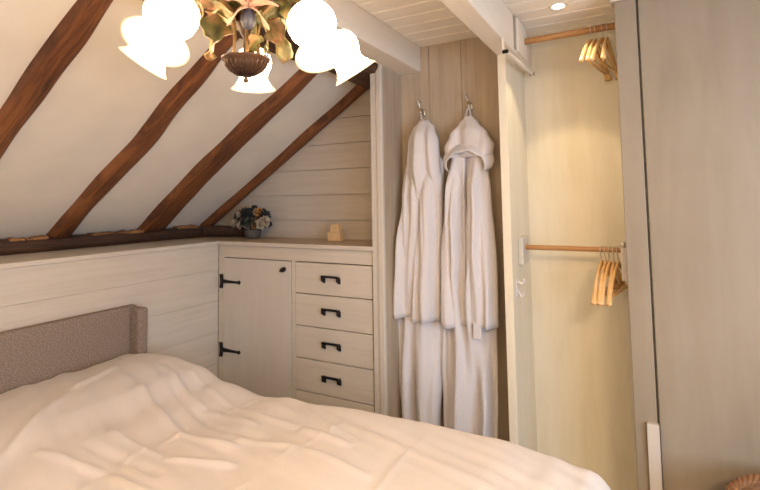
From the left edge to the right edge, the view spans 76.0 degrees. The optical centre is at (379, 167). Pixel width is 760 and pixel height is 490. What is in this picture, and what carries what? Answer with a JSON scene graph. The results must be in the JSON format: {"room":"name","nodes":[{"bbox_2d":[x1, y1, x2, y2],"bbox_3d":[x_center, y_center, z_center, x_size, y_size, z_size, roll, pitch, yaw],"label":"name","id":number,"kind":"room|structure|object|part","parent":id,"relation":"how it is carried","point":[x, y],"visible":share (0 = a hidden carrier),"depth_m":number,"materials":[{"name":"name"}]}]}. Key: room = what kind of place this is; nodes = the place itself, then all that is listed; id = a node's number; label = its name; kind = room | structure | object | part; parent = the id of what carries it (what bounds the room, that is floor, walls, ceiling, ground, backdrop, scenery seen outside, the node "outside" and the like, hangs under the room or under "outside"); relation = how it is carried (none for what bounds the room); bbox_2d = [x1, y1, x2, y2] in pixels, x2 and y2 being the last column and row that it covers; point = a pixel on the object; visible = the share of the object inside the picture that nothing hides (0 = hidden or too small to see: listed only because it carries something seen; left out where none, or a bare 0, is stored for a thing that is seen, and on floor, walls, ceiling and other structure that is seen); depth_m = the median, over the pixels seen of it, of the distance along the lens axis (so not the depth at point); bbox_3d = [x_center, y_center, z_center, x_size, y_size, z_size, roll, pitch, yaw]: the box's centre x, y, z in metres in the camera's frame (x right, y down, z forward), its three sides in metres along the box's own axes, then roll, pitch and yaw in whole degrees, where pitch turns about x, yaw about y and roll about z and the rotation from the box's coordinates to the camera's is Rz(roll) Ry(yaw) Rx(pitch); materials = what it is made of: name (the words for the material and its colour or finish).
{"room":"bedroom","nodes":[
{"label":"bedroom","id":0,"kind":"room"},
{"bbox_2d":[0,245,218,377],"bbox_3d":[-1.758,0.951,1.180,0.060,1.216,4.100,-3,-4,28],"label":"wall","id":1,"kind":"structure","parent":0,"point":[179,288],"depth_m":2.33,"materials":[{"name":"beige wood"}]},
{"bbox_2d":[0,240,217,269],"bbox_3d":[-2.075,0.339,1.208,0.614,0.020,3.785,-3,-4,28],"label":"trim","id":2,"kind":"structure","parent":1,"relation":"attached to","point":[58,256],"depth_m":2.21,"materials":[{"name":"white wood"}]},
{"bbox_2d":[0,224,206,255],"bbox_3d":[-2.102,0.301,1.409,0.181,0.082,4.110,-3,-4,28],"label":"wall plate","id":3,"kind":"object","parent":2,"relation":"on","point":[41,243],"visible":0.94,"depth_m":2.46,"materials":[{"name":"brown wood"}]},
{"bbox_2d":[0,0,112,158],"bbox_3d":[-1.280,-0.142,1.654,1.364,0.976,0.099,-3,-4,28],"label":"rafter","id":4,"kind":"object","parent":3,"relation":"on","point":[78,25],"visible":0.91,"depth_m":1.50,"materials":[{"name":"brown wood"}]},
{"bbox_2d":[45,34,238,237],"bbox_3d":[-1.031,-0.123,2.095,1.346,0.964,0.108,-3,-4,30],"label":"rafter","id":5,"kind":"object","parent":3,"relation":"on","point":[188,85],"visible":0.75,"depth_m":2.06,"materials":[{"name":"brown wood"}]},
{"bbox_2d":[136,69,317,231],"bbox_3d":[-0.812,-0.090,2.522,1.362,0.978,0.170,-3,-5,32],"label":"rafter","id":6,"kind":"object","parent":3,"relation":"on","point":[164,213],"visible":0.68,"depth_m":2.47,"materials":[{"name":"brown wood"}]},
{"bbox_2d":[200,85,367,225],"bbox_3d":[-0.576,-0.080,2.913,1.304,0.932,0.082,-3,-4,28],"label":"rafter","id":7,"kind":"object","parent":3,"relation":"on","point":[357,91],"visible":0.57,"depth_m":2.87,"materials":[{"name":"brown wood"}]},
{"bbox_2d":[0,0,355,238],"bbox_3d":[-1.578,-0.179,1.194,1.610,1.126,4.180,-3,-4,28],"label":"sloped ceiling","id":8,"kind":"structure","parent":0,"point":[103,98],"depth_m":2.03,"materials":[{"name":"beige paint"}]},
{"bbox_2d":[214,89,371,239],"bbox_3d":[-0.556,-0.060,2.979,1.692,1.065,0.060,-3,-4,28],"label":"wall","id":9,"kind":"structure","parent":0,"point":[327,182],"depth_m":2.80,"materials":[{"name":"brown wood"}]},
{"bbox_2d":[382,66,402,417],"bbox_3d":[0.083,0.504,2.385,0.045,2.210,0.320,-3,-4,28],"label":"wall","id":10,"kind":"structure","parent":0,"point":[392,110],"depth_m":2.31,"materials":[{"name":"white wood"}]},
{"bbox_2d":[370,64,387,415],"bbox_3d":[-0.004,0.543,2.235,0.063,2.115,0.022,-3,-4,28],"label":"trim","id":11,"kind":"structure","parent":10,"relation":"attached to","point":[376,79],"depth_m":2.24,"materials":[{"name":"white wood"}]},
{"bbox_2d":[401,37,509,441],"bbox_3d":[0.379,0.494,2.305,0.560,2.210,0.060,-3,-4,28],"label":"wall","id":12,"kind":"structure","parent":0,"point":[449,70],"depth_m":2.31,"materials":[{"name":"beige wood"}]},
{"bbox_2d":[416,100,425,117],"bbox_3d":[0.200,-0.282,2.381,0.031,0.094,0.056,-3,-4,28],"label":"wall hook","id":13,"kind":"object","parent":12,"relation":"attached to","point":[422,112],"visible":0.89,"depth_m":2.38,"materials":[{"name":"metal"}]},
{"bbox_2d":[393,116,444,425],"bbox_3d":[0.169,0.485,2.279,0.273,1.489,0.156,-3,-4,28],"label":"bathrobe","id":14,"kind":"object","parent":13,"relation":"hanging from","point":[417,275],"visible":0.97,"depth_m":2.24,"materials":[{"name":"white fabric"}]},
{"bbox_2d":[407,120,440,204],"bbox_3d":[0.197,-0.004,2.280,0.167,0.442,0.103,-3,-4,28],"label":"hood","id":15,"kind":"object","parent":14,"relation":"attached to","point":[423,155],"depth_m":2.25,"materials":[{"name":"white fabric"}]},
{"bbox_2d":[464,93,472,111],"bbox_3d":[0.411,-0.300,2.268,0.031,0.094,0.056,-3,-4,28],"label":"wall hook","id":16,"kind":"object","parent":12,"relation":"attached to","point":[470,104],"visible":0.81,"depth_m":2.26,"materials":[{"name":"metal"}]},
{"bbox_2d":[441,107,498,438],"bbox_3d":[0.389,0.461,2.166,0.278,1.495,0.147,-3,-4,28],"label":"bathrobe","id":17,"kind":"object","parent":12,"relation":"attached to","point":[469,270],"visible":0.99,"depth_m":2.12,"materials":[{"name":"white fabric"}]},
{"bbox_2d":[444,116,494,158],"bbox_3d":[0.396,-0.139,2.188,0.230,0.191,0.094,-3,-4,28],"label":"hood","id":18,"kind":"object","parent":17,"relation":"attached to","point":[469,140],"depth_m":2.16,"materials":[{"name":"white fabric"}]},
{"bbox_2d":[350,0,614,46],"bbox_3d":[0.287,-0.775,0.238,3.050,0.050,4.210,-3,-4,28],"label":"ceiling","id":19,"kind":"structure","parent":0,"point":[423,23],"depth_m":2.05,"materials":[{"name":"white wood"}]},
{"bbox_2d":[118,0,374,92],"bbox_3d":[-0.274,-0.425,1.005,0.533,0.528,0.543,-3,-4,28],"label":"chandelier","id":20,"kind":"object","parent":19,"relation":"hanging from","point":[155,39],"visible":1,"depth_m":0.90,"materials":[{"name":"white glass"}]},
{"bbox_3d":[-0.485,-0.252,1.028,0.127,0.129,0.113,-3,-4,28],"label":"lamp shade","id":21,"kind":"part","parent":20,"relation":"part of","materials":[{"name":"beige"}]},
{"bbox_3d":[-0.355,-0.236,0.800,0.109,0.127,0.125,-3,-4,28],"label":"lamp shade","id":22,"kind":"part","parent":20,"relation":"part of","materials":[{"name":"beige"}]},
{"bbox_3d":[-0.350,-0.258,0.819,0.032,0.061,0.048,-3,-4,28],"label":"bulb","id":23,"kind":"part","parent":20,"relation":"part of","materials":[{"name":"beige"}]},
{"bbox_3d":[-0.313,-0.321,0.927,0.010,0.067,0.194,-2,-4,20],"label":"arm","id":24,"kind":"part","parent":20,"relation":"part of","materials":[{"name":"gold metal"}]},
{"bbox_3d":[-0.296,-0.305,0.997,0.010,0.152,0.023,-3,-4,28],"label":"rod","id":25,"kind":"part","parent":20,"relation":"part of","materials":[{"name":"gold metal"}]},
{"bbox_3d":[-0.282,-0.458,1.026,0.110,0.459,0.110,-3,-4,28],"label":"stem","id":26,"kind":"part","parent":20,"relation":"part of","materials":[{"name":"brown metal"}]},
{"bbox_3d":[-0.278,-0.201,1.009,0.100,0.053,0.100,-3,-4,28],"label":"lamp shade","id":27,"kind":"part","parent":20,"relation":"part of","materials":[{"name":"brown metal"}]},
{"bbox_3d":[-0.271,-0.305,0.992,0.006,0.151,0.024,0,-4,-19],"label":"rod","id":28,"kind":"part","parent":20,"relation":"part of","materials":[{"name":"gold metal"}]},
{"bbox_3d":[-0.317,-0.246,1.219,0.109,0.109,0.109,-3,-4,28],"label":"lamp shade","id":29,"kind":"part","parent":20,"relation":"part of","materials":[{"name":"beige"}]},
{"bbox_3d":[-0.255,-0.304,1.011,0.024,0.151,0.006,-2,-4,11],"label":"rod","id":30,"kind":"part","parent":20,"relation":"part of","materials":[{"name":"gold metal"}]},
{"bbox_3d":[-0.207,-0.323,0.955,0.194,0.067,0.010,-4,-5,40],"label":"arm","id":31,"kind":"part","parent":20,"relation":"part of","materials":[{"name":"gold metal"}]},
{"bbox_3d":[-0.195,-0.342,1.065,0.198,0.073,0.010,1,-4,-28],"label":"arm","id":32,"kind":"part","parent":20,"relation":"part of","materials":[{"name":"gold metal"}]},
{"bbox_3d":[-0.123,-0.259,0.878,0.048,0.061,0.032,-3,-4,28],"label":"bulb","id":33,"kind":"part","parent":20,"relation":"part of","materials":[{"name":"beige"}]},
{"bbox_3d":[-0.110,-0.238,0.862,0.125,0.127,0.109,-3,-4,28],"label":"lamp shade","id":34,"kind":"part","parent":20,"relation":"part of","materials":[{"name":"beige glass"}]},
{"bbox_3d":[-0.070,-0.251,1.123,0.118,0.129,0.125,-3,-4,28],"label":"lamp shade","id":35,"kind":"part","parent":20,"relation":"part of","materials":[{"name":"beige glass"}]},
{"bbox_2d":[143,0,377,88],"bbox_3d":[-0.918,-0.604,0.828,0.209,0.175,4.120,-3,-4,28],"label":"purlin","id":36,"kind":"object","parent":19,"relation":"attached to","point":[362,78],"visible":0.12,"depth_m":2.23,"materials":[{"name":"brown wood"}]},
{"bbox_2d":[321,0,420,74],"bbox_3d":[-0.798,-0.638,0.697,0.115,0.127,4.000,-3,-4,28],"label":"ceiling beam","id":37,"kind":"structure","parent":19,"relation":"attached to","point":[378,42],"depth_m":2.06,"materials":[{"name":"white wood"}]},
{"bbox_2d":[440,0,531,72],"bbox_3d":[-0.293,-0.642,0.514,0.088,0.159,4.159,-3,-4,28],"label":"ceiling beam","id":38,"kind":"structure","parent":19,"relation":"attached to","point":[491,21],"depth_m":1.81,"materials":[{"name":"white wood"}]},
{"bbox_2d":[502,37,534,75],"bbox_3d":[0.587,-0.444,2.041,0.023,0.062,0.520,-3,-4,28],"label":"rail","id":39,"kind":"object","parent":38,"relation":"attached to","point":[506,51],"visible":1,"depth_m":1.94,"materials":[{"name":"white metal"}]},
{"bbox_2d":[548,2,567,9],"bbox_3d":[0.707,-0.641,1.932,0.072,0.006,0.072,-3,-4,28],"label":"recessed light","id":40,"kind":"object","parent":19,"relation":"in","point":[558,5],"visible":1,"depth_m":1.92,"materials":[{"name":"white glass"}]},
{"bbox_2d":[497,54,536,450],"bbox_3d":[0.616,0.560,2.138,0.034,2.050,0.400,-3,-4,28],"label":"wall","id":41,"kind":"structure","parent":0,"point":[511,95],"depth_m":2.04,"materials":[{"name":"beige wood"}]},
{"bbox_2d":[516,278,524,297],"bbox_3d":[0.580,0.496,1.999,0.039,0.080,0.017,-3,-4,28],"label":"coat hook","id":42,"kind":"object","parent":41,"relation":"attached to","point":[517,281],"visible":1,"depth_m":2.00,"materials":[{"name":"white metal"}]},
{"bbox_3d":[0.565,0.497,2.007,0.006,0.080,0.016,-3,-4,28],"label":"plate","id":43,"kind":"part","parent":42,"relation":"part of","materials":[{"name":"white metal"}]},
{"bbox_2d":[518,236,627,282],"bbox_3d":[0.762,0.359,1.954,0.415,0.142,0.255,-3,-4,28],"label":"rail","id":44,"kind":"object","parent":41,"relation":"attached to","point":[523,247],"visible":0.79,"depth_m":2.02,"materials":[{"name":"brown wood"}]},
{"bbox_3d":[0.797,0.337,2.020,0.376,0.021,0.021,-3,-4,28],"label":"rod","id":45,"kind":"part","parent":44,"relation":"part of","materials":[{"name":"brown wood"}]},
{"bbox_2d":[591,246,615,304],"bbox_3d":[0.900,0.417,1.958,0.024,0.200,0.390,-4,-5,36],"label":"clothes hanger","id":46,"kind":"object","parent":44,"relation":"hanging from","point":[595,287],"visible":0.69,"depth_m":1.86,"materials":[{"name":"wood"}]},
{"bbox_2d":[596,246,618,305],"bbox_3d":[0.913,0.416,1.951,0.024,0.200,0.390,-4,-5,35],"label":"clothes hanger","id":47,"kind":"object","parent":44,"relation":"hanging from","point":[598,302],"visible":0.72,"depth_m":1.87,"materials":[{"name":"wood"}]},
{"bbox_2d":[601,246,623,305],"bbox_3d":[0.926,0.416,1.944,0.024,0.200,0.390,-4,-5,37],"label":"clothes hanger","id":48,"kind":"object","parent":44,"relation":"hanging from","point":[603,295],"visible":0.66,"depth_m":1.88,"materials":[{"name":"wood"}]},
{"bbox_2d":[606,246,625,306],"bbox_3d":[0.940,0.415,1.937,0.024,0.200,0.390,-4,-5,34],"label":"clothes hanger","id":49,"kind":"object","parent":44,"relation":"hanging from","point":[608,300],"visible":0.8,"depth_m":1.88,"materials":[{"name":"wood"}]},
{"bbox_2d":[611,246,627,298],"bbox_3d":[0.953,0.414,1.929,0.024,0.200,0.390,-4,-5,39],"label":"clothes hanger","id":50,"kind":"object","parent":44,"relation":"hanging from","point":[618,264],"visible":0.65,"depth_m":1.88,"materials":[{"name":"wood"}]},
{"bbox_2d":[524,29,637,489],"bbox_3d":[0.938,0.477,2.174,0.510,2.210,0.040,-3,-4,28],"label":"wall","id":51,"kind":"structure","parent":0,"point":[583,364],"depth_m":2.18,"materials":[{"name":"beige wood"}]},
{"bbox_2d":[636,3,662,487],"bbox_3d":[1.057,0.458,1.912,0.051,2.210,0.389,-3,-4,28],"label":"wall","id":52,"kind":"structure","parent":0,"point":[636,3],"depth_m":1.75,"materials":[{"name":"beige wood"}]},
{"bbox_2d":[524,22,614,44],"bbox_3d":[0.796,-0.565,2.062,0.455,0.033,0.028,-3,-4,28],"label":"rail","id":53,"kind":"object","parent":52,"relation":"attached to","point":[610,26],"visible":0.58,"depth_m":2.05,"materials":[{"name":"brown wood"}]},
{"bbox_2d":[578,25,608,80],"bbox_3d":[0.882,-0.490,2.009,0.024,0.200,0.390,-4,-5,38],"label":"clothes hanger","id":54,"kind":"object","parent":53,"relation":"hanging from","point":[582,56],"visible":0.74,"depth_m":1.99,"materials":[{"name":"wood"}]},
{"bbox_2d":[585,25,611,80],"bbox_3d":[0.897,-0.491,2.002,0.024,0.200,0.390,-4,-5,36],"label":"clothes hanger","id":55,"kind":"object","parent":53,"relation":"hanging from","point":[594,41],"visible":0.76,"depth_m":2.00,"materials":[{"name":"wood"}]},
{"bbox_2d":[590,23,617,77],"bbox_3d":[0.920,-0.492,1.989,0.024,0.200,0.390,-4,-5,40],"label":"clothes hanger","id":56,"kind":"object","parent":53,"relation":"hanging from","point":[600,41],"visible":0.8,"depth_m":1.96,"materials":[{"name":"wood"}]},
{"bbox_2d":[600,23,617,79],"bbox_3d":[0.936,-0.493,1.981,0.024,0.200,0.390,-3,-5,33],"label":"clothes hanger","id":57,"kind":"object","parent":53,"relation":"hanging from","point":[607,40],"visible":0.87,"depth_m":1.97,"materials":[{"name":"wood"}]},
{"bbox_3d":[-0.269,1.515,0.410,4.400,0.060,4.220,-3,-4,28],"label":"floor","id":58,"kind":"structure","parent":0,"visible":0},
{"bbox_2d":[0,304,147,393],"bbox_3d":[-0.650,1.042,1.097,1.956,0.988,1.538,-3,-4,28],"label":"headboard","id":59,"kind":"object","parent":58,"relation":"on","point":[32,354],"visible":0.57,"depth_m":1.97,"materials":[{"name":"fabric"}]},
{"bbox_2d":[0,353,610,489],"bbox_3d":[-0.580,0.965,1.093,1.984,0.492,1.547,-3,-4,28],"label":"duvet","id":60,"kind":"object","parent":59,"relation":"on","point":[143,421],"visible":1,"depth_m":1.38,"materials":[{"name":"white fabric"}]},
{"bbox_2d":[175,236,374,412],"bbox_3d":[-0.643,1.027,2.729,1.604,1.236,0.348,-3,-4,28],"label":"cabinet","id":61,"kind":"object","parent":58,"relation":"on","point":[296,321],"visible":0.59,"depth_m":2.46,"materials":[{"name":"beige wood"}]},
{"bbox_2d":[203,225,249,236],"bbox_3d":[-0.929,0.397,3.036,0.359,0.070,0.078,-2,-4,13],"label":"stub","id":62,"kind":"object","parent":61,"relation":"on","point":[217,230],"visible":0.72,"depth_m":3.02,"materials":[{"name":"brown wood"}]},
{"bbox_2d":[231,205,272,238],"bbox_3d":[-0.758,0.322,2.911,0.300,0.199,0.177,-3,-4,28],"label":"flower pot","id":63,"kind":"object","parent":61,"relation":"on","point":[243,217],"visible":1,"depth_m":2.86,"materials":[{"name":"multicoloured plant"}]},
{"bbox_3d":[-0.759,0.397,2.903,0.116,0.050,0.100,-3,-4,28],"label":"pot","id":64,"kind":"part","parent":63,"relation":"part of","materials":[{"name":"grey ceramic"}]},
{"bbox_3d":[-0.652,1.021,2.578,0.472,1.058,0.021,-3,-4,28],"label":"door","id":65,"kind":"part","parent":61,"relation":"part of","materials":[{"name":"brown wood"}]},
{"bbox_3d":[-0.453,1.018,2.473,1.002,1.215,0.020,-3,-4,28],"label":"frame","id":66,"kind":"part","parent":61,"relation":"part of","materials":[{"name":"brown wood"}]},
{"bbox_3d":[-0.236,0.860,2.336,0.102,0.039,0.026,-3,-4,28],"label":"handle","id":67,"kind":"part","parent":61,"relation":"part of","materials":[{"name":"black metal"}]},
{"bbox_3d":[-0.238,0.701,2.346,0.102,0.039,0.026,-3,-4,28],"label":"handle","id":68,"kind":"part","parent":61,"relation":"part of","materials":[{"name":"black metal"}]},
{"bbox_3d":[-0.241,0.544,2.357,0.102,0.039,0.026,-3,-4,28],"label":"handle","id":69,"kind":"part","parent":61,"relation":"part of","materials":[{"name":"black metal"}]},
{"bbox_3d":[-0.234,1.019,2.325,0.102,0.039,0.026,-3,-4,28],"label":"handle","id":70,"kind":"part","parent":61,"relation":"part of","materials":[{"name":"black metal"}]},
{"bbox_3d":[-0.228,0.548,2.377,0.446,0.152,0.021,-3,-4,28],"label":"drawer","id":71,"kind":"part","parent":61,"relation":"part of","materials":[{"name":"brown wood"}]},
{"bbox_3d":[-0.223,0.863,2.355,0.446,0.154,0.021,-3,-4,28],"label":"drawer","id":72,"kind":"part","parent":61,"relation":"part of","materials":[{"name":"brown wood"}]},
{"bbox_3d":[-0.226,0.705,2.366,0.446,0.154,0.021,-3,-4,28],"label":"drawer","id":73,"kind":"part","parent":61,"relation":"part of","materials":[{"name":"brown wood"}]},
{"bbox_2d":[327,224,343,240],"bbox_3d":[-0.239,0.352,2.636,0.080,0.088,0.050,-3,-4,28],"label":"wooden box","id":74,"kind":"object","parent":61,"relation":"on","point":[336,233],"visible":1,"depth_m":2.62,"materials":[{"name":"brown wood"}]},
{"bbox_3d":[-0.218,1.180,2.334,0.446,0.154,0.021,-3,-4,28],"label":"drawer","id":75,"kind":"part","parent":61,"relation":"part of","materials":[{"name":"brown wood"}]},
{"bbox_3d":[-0.221,1.022,2.345,0.446,0.154,0.021,-3,-4,28],"label":"drawer","id":76,"kind":"part","parent":61,"relation":"part of","materials":[{"name":"white wood"}]},
{"bbox_2d":[614,0,662,489],"bbox_3d":[0.921,0.469,1.720,0.075,2.165,0.075,-3,-4,28],"label":"door frame","id":77,"kind":"structure","parent":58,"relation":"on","point":[647,433],"depth_m":1.72,"materials":[{"name":"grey wood"}]},
{"bbox_2d":[725,473,759,489],"bbox_3d":[1.156,1.206,1.240,0.429,0.604,0.429,-4,-5,42],"label":"laundry basket","id":78,"kind":"object","parent":58,"relation":"on","point":[749,482],"visible":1,"depth_m":1.43,"materials":[{"name":"wicker"}]},
{"bbox_3d":[2.048,0.393,1.181,0.950,2.210,0.060,-3,-4,28],"label":"wall","id":79,"kind":"structure","parent":0,"visible":0},
{"bbox_2d":[610,0,637,7],"bbox_3d":[1.228,-0.649,1.633,0.825,0.043,0.070,-3,-4,28],"label":"trim","id":80,"kind":"structure","parent":79,"relation":"attached to","point":[611,1],"depth_m":1.79,"materials":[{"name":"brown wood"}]},
{"bbox_2d":[637,0,759,489],"bbox_3d":[1.284,0.447,1.536,0.736,2.150,0.035,-3,-4,28],"label":"sliding panel","id":81,"kind":"object","parent":79,"relation":"attached to","point":[700,59],"visible":1,"depth_m":1.63,"materials":[{"name":"beige wood"}]}
]}

